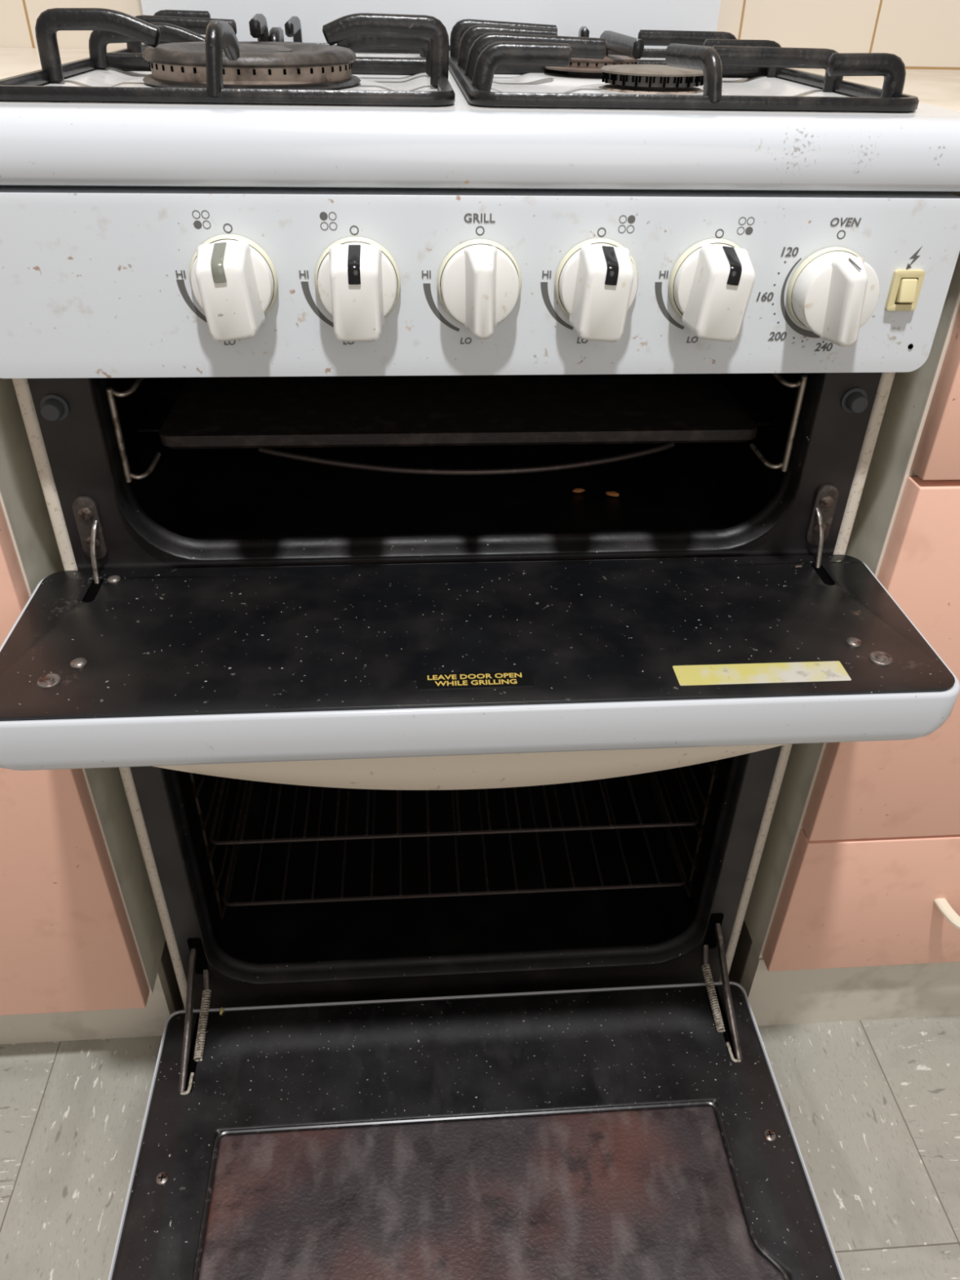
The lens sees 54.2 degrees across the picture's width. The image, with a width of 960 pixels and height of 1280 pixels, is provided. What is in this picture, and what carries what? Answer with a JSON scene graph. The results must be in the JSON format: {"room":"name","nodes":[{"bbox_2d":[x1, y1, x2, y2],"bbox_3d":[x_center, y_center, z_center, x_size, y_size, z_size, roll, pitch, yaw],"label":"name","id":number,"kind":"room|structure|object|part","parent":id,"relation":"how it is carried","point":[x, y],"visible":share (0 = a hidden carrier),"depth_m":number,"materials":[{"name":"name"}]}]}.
{"room":"kitchen","nodes":[
{"label":"kitchen","id":0,"kind":"room"},
{"bbox_2d":[0,1004,959,1279],"bbox_3d":[0.050,0.971,0.183,4.400,0.030,3.250,-2,35,-4],"label":"floor","id":1,"kind":"structure","parent":0,"point":[873,1106],"depth_m":0.88,"materials":[{"name":"tile"}]},
{"bbox_2d":[0,377,183,1044],"bbox_3d":[-0.589,-0.053,0.916,0.540,0.782,0.586,-2,35,-4],"label":"base cabinet","id":2,"kind":"object","parent":1,"relation":"on","point":[85,954],"visible":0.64,"depth_m":0.77,"materials":[{"name":"pink laminate"}]},
{"bbox_2d":[0,47,117,79],"bbox_3d":[-0.586,-0.388,0.676,0.572,0.040,0.615,-2,35,-4],"label":"countertop","id":3,"kind":"structure","parent":2,"relation":"on","point":[13,61],"depth_m":0.81,"materials":[{"name":"beige stone"}]},
{"bbox_3d":[-0.569,0.067,0.655,0.540,0.663,0.018,-2,35,-4],"label":"door","id":4,"kind":"part","parent":2,"relation":"part of","materials":[{"name":"pink laminate"}]},
{"bbox_2d":[0,0,959,1279],"bbox_3d":[-0.012,-0.122,0.633,0.564,1.240,0.952,-2,35,-4],"label":"gas stove","id":5,"kind":"object","parent":1,"relation":"on","point":[577,1085],"visible":0.9,"depth_m":0.61,"materials":[{"name":"metal"}]},
{"bbox_3d":[-0.255,-0.073,0.615,0.015,0.045,0.003,-2,35,-4],"label":"hinge plate","id":6,"kind":"part","parent":5,"relation":"part of","materials":[{"name":"metal"}]},
{"bbox_3d":[-0.296,-0.072,0.919,0.009,0.760,0.502,-2,35,-4],"label":"panel","id":7,"kind":"part","parent":5,"relation":"part of","materials":[{"name":"metal"}]},
{"bbox_2d":[219,1007,223,1014],"bbox_3d":[-0.245,0.351,0.888,0.004,0.003,0.008,-2,35,-4],"label":"crumb","id":8,"kind":"object","parent":5,"relation":"on","point":[221,1010],"visible":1,"depth_m":0.89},
{"bbox_2d":[0,8,454,106],"bbox_3d":[-0.151,-0.424,0.664,0.248,0.041,0.453,-2,35,-4],"label":"support","id":9,"kind":"object","parent":5,"relation":"on","point":[426,36],"visible":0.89,"depth_m":0.56,"materials":[{"name":"black metal"}]},
{"bbox_3d":[-0.152,-0.412,0.672,0.247,0.007,0.452,-2,35,-4],"label":"frame","id":10,"kind":"part","parent":9,"relation":"part of","materials":[{"name":"black metal"}]},
{"bbox_3d":[-0.132,-0.190,0.500,0.043,0.043,0.013,-2,35,-4],"label":"control knob","id":11,"kind":"part","parent":5,"relation":"part of","materials":[{"name":"white plastic"}]},
{"bbox_3d":[-0.144,-0.363,0.596,0.124,0.009,0.124,-2,35,-4],"label":"burner crown","id":12,"kind":"part","parent":5,"relation":"part of","materials":[{"name":"metal"}]},
{"bbox_3d":[-0.145,-0.357,0.601,0.136,0.008,0.136,-2,35,-4],"label":"burner","id":13,"kind":"part","parent":5,"relation":"part of","materials":[{"name":"black metal"}]},
{"bbox_3d":[-0.066,-0.191,0.505,0.043,0.043,0.013,-2,35,-4],"label":"control knob","id":14,"kind":"part","parent":5,"relation":"part of","materials":[{"name":"white plastic"}]},
{"bbox_3d":[-0.012,0.052,0.729,0.525,0.741,0.004,-2,35,-4],"label":"frame","id":15,"kind":"part","parent":5,"relation":"part of","materials":[{"name":"black metal"}]},
{"bbox_2d":[222,772,687,906],"bbox_3d":[-0.033,0.153,1.065,0.463,0.005,0.344,-2,35,-4],"label":"oven rack","id":16,"kind":"object","parent":5,"relation":"in","point":[573,888],"visible":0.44,"depth_m":0.95,"materials":[{"name":"metal"}]},
{"bbox_2d":[208,767,700,844],"bbox_3d":[-0.031,0.083,1.015,0.463,0.005,0.344,-2,35,-4],"label":"oven rack","id":17,"kind":"object","parent":5,"relation":"in","point":[670,824],"visible":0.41,"depth_m":0.89,"materials":[{"name":"metal"}]},
{"bbox_2d":[137,373,773,475],"bbox_3d":[-0.021,-0.216,0.764,0.446,0.015,0.350,-2,35,-4],"label":"pan","id":18,"kind":"object","parent":5,"relation":"in","point":[262,413],"visible":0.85,"depth_m":0.68,"materials":[{"name":"black metal"}]},
{"bbox_3d":[-0.238,-0.227,0.762,0.015,0.002,0.290,-2,35,-4],"label":"rail","id":19,"kind":"part","parent":18,"relation":"part of","materials":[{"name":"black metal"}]},
{"bbox_2d":[159,373,757,448],"bbox_3d":[-0.021,-0.228,0.780,0.419,0.010,0.310,-2,35,-4],"label":"tray","id":20,"kind":"object","parent":18,"relation":"on","point":[265,412],"depth_m":0.68,"materials":[{"name":"black metal"}]},
{"bbox_3d":[-0.006,-0.124,0.642,0.292,0.004,0.044,-2,35,-4],"label":"wire handle","id":21,"kind":"part","parent":18,"relation":"part of","materials":[{"name":"silver metal"}]},
{"bbox_3d":[0.194,-0.238,0.791,0.011,0.002,0.290,-2,35,-4],"label":"rail","id":22,"kind":"part","parent":18,"relation":"part of","materials":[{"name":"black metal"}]},
{"bbox_3d":[-0.003,0.068,0.574,0.428,0.040,0.036,-2,35,-4],"label":"handle","id":23,"kind":"part","parent":5,"relation":"part of","materials":[{"name":"beige plastic"}]},
{"bbox_2d":[107,753,844,1279],"bbox_3d":[-0.016,0.171,0.802,0.558,0.462,0.892,-2,35,-4],"label":"oven","id":24,"kind":"object","parent":5,"relation":"in","point":[577,1085],"depth_m":0.84,"materials":[{"name":"metal"}]},
{"bbox_2d":[0,52,959,191],"bbox_3d":[-0.022,-0.400,0.694,0.554,0.034,0.532,-2,35,-4],"label":"cooktop","id":25,"kind":"object","parent":5,"relation":"in","point":[461,146],"depth_m":0.48,"materials":[{"name":"white metal"}]},
{"bbox_3d":[-0.006,0.007,0.594,0.564,0.037,0.162,-2,35,-4],"label":"grill door","id":26,"kind":"part","parent":5,"relation":"part of","materials":[{"name":"black metal"}]},
{"bbox_3d":[-0.006,-0.201,0.529,0.546,0.096,0.030,-2,35,-4],"label":"control panel","id":27,"kind":"part","parent":5,"relation":"part of","materials":[{"name":"white metal"}]},
{"bbox_3d":[0.000,-0.192,0.510,0.043,0.043,0.013,-2,35,-4],"label":"control knob","id":28,"kind":"part","parent":5,"relation":"part of","materials":[{"name":"white plastic"}]},
{"bbox_3d":[0.084,-0.426,0.699,0.073,0.004,0.073,24,41,29],"label":"burner plate","id":29,"kind":"part","parent":5,"relation":"part of","materials":[{"name":"brown metal"}]},
{"bbox_2d":[572,488,585,493],"bbox_3d":[0.076,-0.115,0.721,0.010,0.003,0.006,-2,35,-4],"label":"crumb","id":30,"kind":"object","parent":5,"relation":"on","point":[575,490],"visible":1,"depth_m":0.72,"materials":[{"name":"brown food"}]},
{"bbox_3d":[0.065,-0.195,0.514,0.043,0.043,0.013,-2,35,-4],"label":"control knob","id":31,"kind":"part","parent":5,"relation":"part of","materials":[{"name":"white plastic"}]},
{"bbox_3d":[0.085,-0.429,0.697,0.062,0.005,0.062,9,36,11],"label":"burner crown","id":32,"kind":"part","parent":5,"relation":"part of","materials":[{"name":"grey metal"}]},
{"bbox_2d":[605,491,619,496],"bbox_3d":[0.101,-0.112,0.717,0.010,0.003,0.006,-2,35,-4],"label":"crumb","id":33,"kind":"object","parent":5,"relation":"on","point":[608,493],"visible":1,"depth_m":0.71,"materials":[{"name":"brown food"}]},
{"bbox_3d":[0.112,-0.358,0.614,0.065,0.007,0.065,-2,35,-4],"label":"burner","id":34,"kind":"part","parent":5,"relation":"part of","materials":[{"name":"metal"}]},
{"bbox_3d":[0.112,-0.364,0.610,0.065,0.008,0.065,-2,35,-4],"label":"burner crown","id":35,"kind":"part","parent":5,"relation":"part of","materials":[{"name":"grey metal"}]},
{"bbox_2d":[448,18,919,112],"bbox_3d":[0.104,-0.427,0.684,0.252,0.035,0.453,-2,35,-4],"label":"support","id":36,"kind":"object","parent":5,"relation":"on","point":[479,50],"visible":0.95,"depth_m":0.53,"materials":[{"name":"black metal"}]},
{"bbox_3d":[0.129,-0.196,0.518,0.043,0.043,0.013,-2,35,-4],"label":"control knob","id":37,"kind":"part","parent":5,"relation":"part of","materials":[{"name":"white plastic"}]},
{"bbox_3d":[0.236,-0.086,0.956,0.009,0.760,0.502,-2,35,-4],"label":"panel","id":38,"kind":"part","parent":5,"relation":"part of","materials":[{"name":"metal"}]},
{"bbox_3d":[0.236,-0.086,0.649,0.015,0.045,0.003,-2,35,-4],"label":"hinge plate","id":39,"kind":"part","parent":5,"relation":"part of","materials":[{"name":"metal"}]},
{"bbox_3d":[0.197,-0.192,0.521,0.043,0.043,0.024,-2,35,-4],"label":"control knob","id":40,"kind":"part","parent":5,"relation":"part of","materials":[{"name":"white plastic"}]},
{"bbox_2d":[884,269,925,311],"bbox_3d":[0.241,-0.199,0.533,0.017,0.022,0.003,-2,35,-4],"label":"switch","id":41,"kind":"object","parent":5,"relation":"attached to","point":[904,289],"depth_m":0.53,"materials":[{"name":"beige plastic"}]},
{"bbox_2d":[728,251,959,1026],"bbox_3d":[0.527,-0.072,0.978,0.542,0.782,0.624,-2,35,-4],"label":"base cabinet","id":42,"kind":"object","parent":1,"relation":"on","point":[853,910],"visible":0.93,"depth_m":0.80,"materials":[{"name":"pink laminate"}]},
{"bbox_3d":[0.544,0.232,0.868,0.540,0.175,0.018,-2,35,-4],"label":"drawer","id":43,"kind":"part","parent":42,"relation":"part of","materials":[{"name":"pink laminate"}]},
{"bbox_2d":[797,69,959,196],"bbox_3d":[0.539,-0.414,0.756,0.572,0.033,0.615,-2,35,-4],"label":"countertop","id":44,"kind":"structure","parent":42,"relation":"on","point":[941,89],"depth_m":0.84,"materials":[{"name":"beige stone"}]},
{"bbox_3d":[0.549,0.024,0.722,0.540,0.326,0.018,-2,35,-4],"label":"drawer","id":45,"kind":"part","parent":42,"relation":"part of","materials":[{"name":"pink laminate"}]},
{"bbox_3d":[0.553,-0.174,0.583,0.540,0.147,0.018,-2,35,-4],"label":"drawer","id":46,"kind":"part","parent":42,"relation":"part of","materials":[{"name":"pink laminate"}]},
{"bbox_3d":[0.460,0.245,0.838,0.097,0.009,0.041,-2,35,-4],"label":"handle","id":47,"kind":"part","parent":42,"relation":"part of","materials":[{"name":"beige plastic"}]},
{"bbox_2d":[0,0,959,71],"bbox_3d":[-0.041,-0.946,0.763,4.400,2.440,0.090,-2,35,-4],"label":"wall","id":48,"kind":"structure","parent":0,"point":[925,34],"depth_m":0.96,"materials":[{"name":"beige tile"}]},
{"bbox_2d":[140,0,720,48],"bbox_3d":[-0.038,-0.726,0.771,0.532,0.410,0.014,-2,35,-4],"label":"backsplash","id":49,"kind":"structure","parent":48,"relation":"attached to","point":[626,17],"depth_m":0.87,"materials":[{"name":"white tile"}]}
]}

